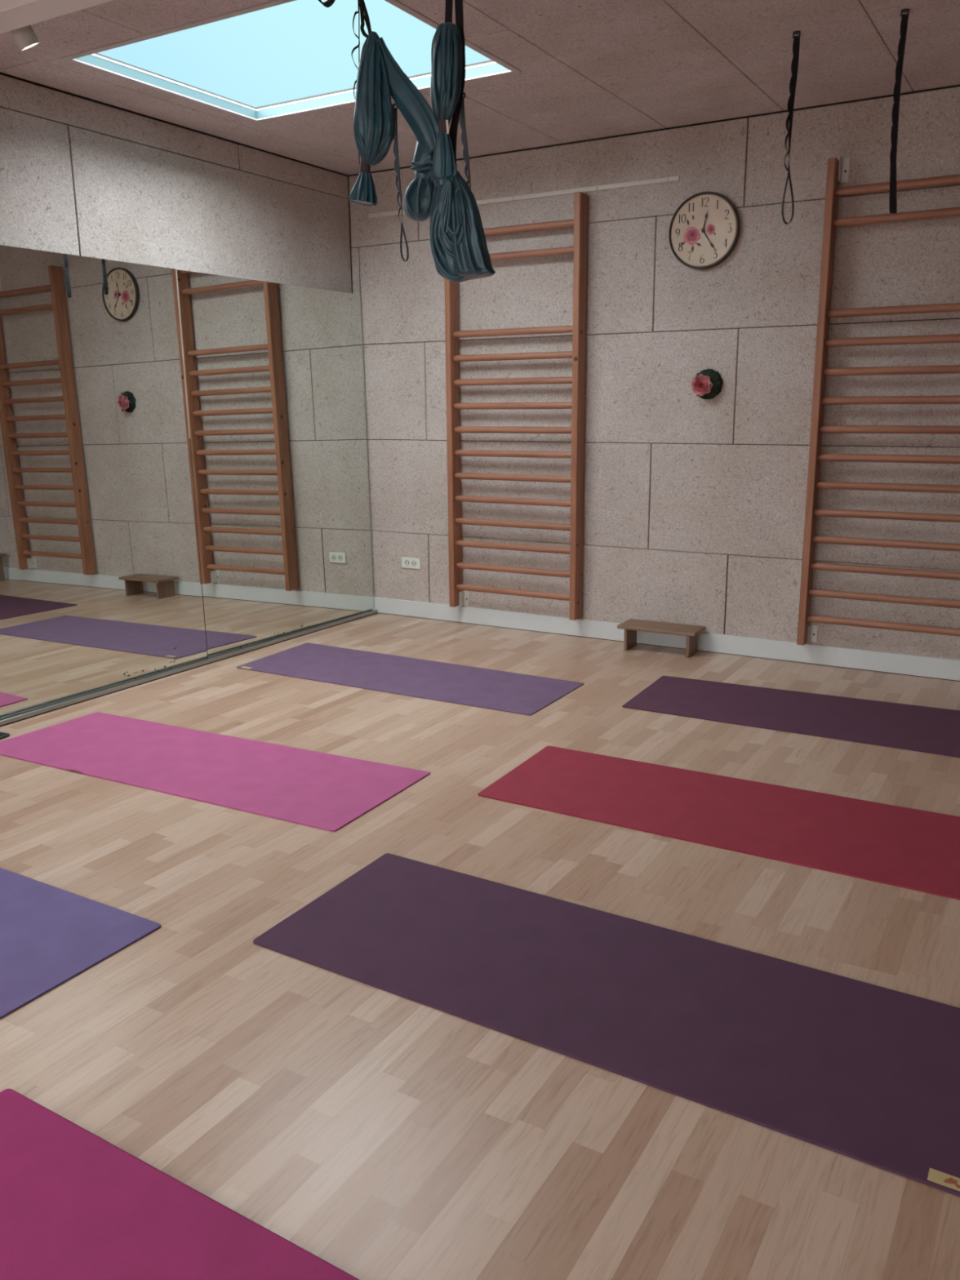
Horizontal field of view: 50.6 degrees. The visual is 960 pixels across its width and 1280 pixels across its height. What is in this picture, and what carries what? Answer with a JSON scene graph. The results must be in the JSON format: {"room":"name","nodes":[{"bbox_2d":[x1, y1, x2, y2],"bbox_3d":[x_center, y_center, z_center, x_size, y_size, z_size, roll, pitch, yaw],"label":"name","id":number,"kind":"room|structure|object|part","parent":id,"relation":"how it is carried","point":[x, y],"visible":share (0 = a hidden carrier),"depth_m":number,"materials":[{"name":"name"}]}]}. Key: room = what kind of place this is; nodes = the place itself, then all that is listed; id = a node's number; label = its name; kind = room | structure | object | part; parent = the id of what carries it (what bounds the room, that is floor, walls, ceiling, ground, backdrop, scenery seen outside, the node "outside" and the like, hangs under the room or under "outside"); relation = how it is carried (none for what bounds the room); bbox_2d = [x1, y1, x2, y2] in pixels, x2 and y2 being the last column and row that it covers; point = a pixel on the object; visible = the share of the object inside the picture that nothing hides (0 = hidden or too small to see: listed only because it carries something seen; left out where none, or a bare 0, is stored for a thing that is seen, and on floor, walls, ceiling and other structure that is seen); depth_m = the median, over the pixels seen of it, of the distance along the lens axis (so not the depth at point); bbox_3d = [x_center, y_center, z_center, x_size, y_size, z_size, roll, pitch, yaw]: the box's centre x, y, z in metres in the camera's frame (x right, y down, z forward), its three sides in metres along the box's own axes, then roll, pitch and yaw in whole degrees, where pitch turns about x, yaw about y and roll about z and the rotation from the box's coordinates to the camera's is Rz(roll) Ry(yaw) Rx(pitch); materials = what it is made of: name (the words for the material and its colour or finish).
{"room":"exercise studio","nodes":[
{"label":"exercise studio","id":0,"kind":"room"},
{"bbox_2d":[0,71,351,293],"bbox_3d":[-3.385,-0.580,2.505,0.075,2.833,10.200,7,15,30],"label":"wall","id":1,"kind":"structure","parent":0,"point":[80,175],"depth_m":5.12,"materials":[{"name":"beige concrete"}]},
{"bbox_2d":[0,0,112,34],"bbox_3d":[0.393,-1.929,2.336,6.300,0.092,0.135,7,15,30],"label":"trim","id":2,"kind":"structure","parent":1,"relation":"attached to","point":[14,14],"depth_m":3.42,"materials":[{"name":"white"}]},
{"bbox_2d":[0,613,959,1279],"bbox_3d":[-0.625,1.175,1.253,6.504,0.060,10.200,7,15,30],"label":"floor","id":3,"kind":"structure","parent":0,"point":[382,1135],"depth_m":2.46,"materials":[{"name":"brown wood"}]},
{"bbox_2d":[0,732,9,739],"bbox_3d":[-2.123,0.411,4.405,0.160,0.014,0.070,5,14,22],"label":"case","id":4,"kind":"object","parent":3,"relation":"on","point":[2,735],"visible":1,"depth_m":4.39,"materials":[{"name":"black plastic"}]},
{"bbox_2d":[0,867,160,1018],"bbox_3d":[-1.816,0.747,2.978,1.830,0.006,0.633,7,15,30],"label":"yoga mat","id":5,"kind":"object","parent":3,"relation":"on","point":[50,935],"visible":1,"depth_m":2.74,"materials":[{"name":"rubber"}]},
{"bbox_2d":[0,1088,359,1279],"bbox_3d":[-0.369,1.104,1.401,1.845,0.006,0.657,7,15,30],"label":"yoga mat","id":6,"kind":"object","parent":3,"relation":"on","point":[75,1205],"visible":1,"depth_m":1.77,"materials":[{"name":"rubber"}]},
{"bbox_2d":[0,608,377,727],"bbox_3d":[-1.515,0.116,5.619,0.059,0.026,3.157,7,15,30],"label":"channel","id":7,"kind":"object","parent":3,"relation":"on","point":[39,711],"visible":1,"depth_m":5.35,"materials":[{"name":"silver metal"}]},
{"bbox_2d":[0,244,208,719],"bbox_3d":[-1.944,-0.736,4.748,0.034,2.048,1.603,7,15,30],"label":"wall mirror","id":8,"kind":"object","parent":7,"relation":"on","point":[101,585],"visible":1,"depth_m":4.87,"materials":[{"name":"silver glass"}]},
{"bbox_2d":[176,269,373,657],"bbox_3d":[-1.143,-1.051,6.065,0.034,2.048,1.534,7,15,31],"label":"wall mirror","id":9,"kind":"object","parent":7,"relation":"on","point":[274,372],"visible":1,"depth_m":5.96,"materials":[{"name":"silver glass"}]},
{"bbox_2d":[0,711,430,831],"bbox_3d":[-1.142,0.480,4.076,1.834,0.012,0.622,7,15,28],"label":"yoga mat","id":10,"kind":"object","parent":3,"relation":"on","point":[328,792],"visible":1,"depth_m":3.98,"materials":[{"name":"rubber"}]},
{"bbox_2d":[236,642,583,715],"bbox_3d":[-0.401,0.180,5.344,1.833,0.006,0.646,7,15,30],"label":"yoga mat","id":11,"kind":"object","parent":3,"relation":"on","point":[480,687],"visible":1,"depth_m":5.27,"materials":[{"name":"rubber"}]},
{"bbox_2d":[253,853,959,1196],"bbox_3d":[0.324,0.841,2.496,1.845,0.007,0.655,7,15,30],"label":"yoga mat","id":12,"kind":"object","parent":3,"relation":"on","point":[869,1073],"visible":1,"depth_m":2.40,"materials":[{"name":"rubber"}]},
{"bbox_2d":[617,618,706,657],"bbox_3d":[1.029,-0.008,5.780,0.455,0.150,0.205,7,15,29],"label":"step stool","id":13,"kind":"object","parent":3,"relation":"on","point":[630,626],"visible":1,"depth_m":5.74,"materials":[{"name":"brown wood"}]},
{"bbox_2d":[477,746,959,899],"bbox_3d":[0.924,0.602,3.496,1.855,0.006,0.668,7,15,30],"label":"yoga mat","id":14,"kind":"object","parent":3,"relation":"on","point":[904,847],"visible":1,"depth_m":3.48,"materials":[{"name":"rubber"}]},
{"bbox_2d":[622,675,959,757],"bbox_3d":[1.612,0.339,4.593,1.846,0.006,0.704,7,15,30],"label":"yoga mat","id":15,"kind":"object","parent":3,"relation":"on","point":[924,729],"visible":1,"depth_m":4.62,"materials":[{"name":"rubber"}]},
{"bbox_2d":[0,0,959,174],"bbox_3d":[-0.649,-1.601,0.603,6.504,0.075,10.200,7,15,30],"label":"ceiling","id":16,"kind":"structure","parent":0,"point":[590,69],"depth_m":4.31,"materials":[{"name":"beige concrete"}]},
{"bbox_2d":[9,25,39,51],"bbox_3d":[-1.660,-2.213,3.655,0.135,0.165,0.076,-12,17,-40],"label":"ceiling spotlight","id":17,"kind":"object","parent":16,"relation":"attached to","point":[25,37],"visible":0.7,"depth_m":3.65,"materials":[{"name":"white metal"}]},
{"bbox_2d":[60,0,521,122],"bbox_3d":[-0.771,-2.443,4.274,1.624,0.052,1.265,7,15,30],"label":"frame","id":18,"kind":"structure","parent":16,"relation":"attached to","point":[88,59],"depth_m":4.48,"materials":[{"name":"grey metal"}]},
{"bbox_3d":[-0.771,-2.465,4.269,1.624,0.008,1.265,7,15,30],"label":"glazing frame","id":19,"kind":"part","parent":18,"relation":"part of","materials":[{"name":"white paint"}]},
{"bbox_2d":[318,0,335,7],"bbox_3d":[-0.476,-2.050,3.111,0.072,0.194,0.030,7,15,30],"label":"loop","id":20,"kind":"object","parent":16,"relation":"hanging from","point":[328,3],"visible":1,"depth_m":3.12,"materials":[{"name":"black"}]},
{"bbox_2d":[351,0,371,164],"bbox_3d":[-0.375,-1.822,3.121,0.050,0.647,0.122,-8,15,-30],"label":"strap","id":21,"kind":"object","parent":16,"relation":"hanging from","point":[362,12],"visible":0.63,"depth_m":3.08,"materials":[{"name":"black fabric"}]},
{"bbox_2d":[348,22,495,282],"bbox_3d":[-0.182,-1.465,3.086,0.548,0.737,0.132,7,15,30],"label":"hammock","id":22,"kind":"object","parent":21,"relation":"hanging from","point":[438,191],"visible":1,"depth_m":3.04,"materials":[{"name":"teal fabric"}]},
{"bbox_3d":[-0.220,-1.630,3.045,0.251,0.346,0.036,7,15,30],"label":"diagonal sash","id":23,"kind":"part","parent":22,"relation":"part of","materials":[{"name":"teal fabric"}]},
{"bbox_2d":[391,103,408,261],"bbox_3d":[-0.387,-2.216,4.941,0.062,0.711,0.030,1,13,7],"label":"strap","id":24,"kind":"object","parent":16,"relation":"hanging from","point":[397,167],"visible":0.89,"depth_m":4.93,"materials":[{"name":"black fabric"}]},
{"bbox_2d":[444,0,465,169],"bbox_3d":[-0.072,-1.748,2.959,0.061,0.722,0.078,-2,13,-6],"label":"strap","id":25,"kind":"object","parent":16,"relation":"hanging from","point":[449,3],"visible":0.7,"depth_m":2.97,"materials":[{"name":"black fabric"}]},
{"bbox_2d":[459,93,471,189],"bbox_3d":[-0.053,-2.189,4.778,0.086,0.694,0.029,-1,13,-3],"label":"strap","id":26,"kind":"object","parent":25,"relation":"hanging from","point":[462,117],"visible":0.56,"depth_m":4.74,"materials":[{"name":"black fabric"}]},
{"bbox_2d":[782,31,800,224],"bbox_3d":[1.236,-2.022,4.027,0.051,0.699,0.030,2,13,11],"label":"strap","id":27,"kind":"object","parent":16,"relation":"hanging from","point":[796,44],"visible":1,"depth_m":4.00,"materials":[{"name":"black fabric"}]},
{"bbox_2d":[888,8,909,213],"bbox_3d":[1.569,-1.975,3.813,0.046,0.698,0.030,2,13,12],"label":"strap","id":28,"kind":"object","parent":16,"relation":"hanging from","point":[904,24],"visible":1,"depth_m":3.81,"materials":[{"name":"black fabric"}]},
{"bbox_2d":[347,84,959,660],"bbox_3d":[1.921,-1.244,5.143,6.504,2.833,0.075,7,15,30],"label":"wall","id":29,"kind":"structure","parent":0,"point":[695,507],"depth_m":5.55,"materials":[{"name":"beige concrete"}]},
{"bbox_2d":[401,556,420,568],"bbox_3d":[-0.455,-0.508,6.707,0.146,0.072,0.013,7,15,30],"label":"wall socket","id":30,"kind":"object","parent":29,"relation":"attached to","point":[406,562],"visible":1,"depth_m":6.70,"materials":[{"name":"white plastic"}]},
{"bbox_2d":[444,191,587,620],"bbox_3d":[0.204,-1.331,6.046,0.883,2.382,0.120,7,15,30],"label":"wall bars","id":31,"kind":"object","parent":29,"relation":"attached to","point":[457,597],"visible":0.91,"depth_m":6.03,"materials":[{"name":"brown wood"}]},
{"bbox_3d":[-0.165,-1.377,6.248,0.038,2.377,0.102,7,15,30],"label":"post","id":32,"kind":"part","parent":31,"relation":"part of","materials":[{"name":"brown wood"}]},
{"bbox_3d":[0.564,-1.286,5.829,0.038,2.377,0.102,7,15,30],"label":"post","id":33,"kind":"part","parent":31,"relation":"part of","materials":[{"name":"brown wood"}]},
{"bbox_2d":[368,175,679,217],"bbox_3d":[0.177,-2.535,5.837,2.022,0.026,0.016,7,15,30],"label":"wall rail","id":34,"kind":"object","parent":29,"relation":"attached to","point":[676,178],"visible":0.86,"depth_m":5.66,"materials":[{"name":"white metal"}]},
{"bbox_2d":[374,596,959,681],"bbox_3d":[1.955,0.097,5.391,6.200,0.108,0.014,7,15,30],"label":"baseboard","id":35,"kind":"structure","parent":29,"relation":"attached to","point":[944,668],"depth_m":5.76,"materials":[{"name":"white paint"}]},
{"bbox_2d":[668,191,740,269],"bbox_3d":[1.171,-2.140,5.316,0.378,0.378,0.037,7,15,30],"label":"wall clock","id":36,"kind":"object","parent":29,"relation":"attached to","point":[704,229],"visible":1,"depth_m":5.30,"materials":[{"name":"brown metal"}]},
{"bbox_2d":[684,226,700,244],"bbox_3d":[1.116,-2.125,5.342,0.092,0.094,0.002,7,15,30],"label":"print","id":37,"kind":"object","parent":36,"relation":"attached to","point":[691,234],"depth_m":5.34,"materials":[{"name":"pink paper"}]},
{"bbox_2d":[706,223,715,235],"bbox_3d":[1.201,-2.137,5.288,0.047,0.056,0.002,7,15,30],"label":"print","id":38,"kind":"object","parent":36,"relation":"attached to","point":[710,227],"depth_m":5.29,"materials":[{"name":"pink paper"}]},
{"bbox_2d":[690,368,723,399],"bbox_3d":[1.206,-1.371,5.439,0.162,0.162,0.102,7,15,30],"label":"wall decoration","id":39,"kind":"object","parent":29,"relation":"attached to","point":[708,384],"visible":1,"depth_m":5.43,"materials":[{"name":"green plant"}]},
{"bbox_2d":[796,155,959,644],"bbox_3d":[2.083,-1.110,4.960,0.883,2.408,0.120,7,15,30],"label":"wall bars","id":40,"kind":"object","parent":29,"relation":"attached to","point":[837,171],"visible":1,"depth_m":5.01,"materials":[{"name":"brown wood"}]},
{"bbox_3d":[1.715,-1.147,5.164,0.038,2.391,0.102,7,15,30],"label":"post","id":41,"kind":"part","parent":40,"relation":"part of","materials":[{"name":"brown wood"}]}
]}

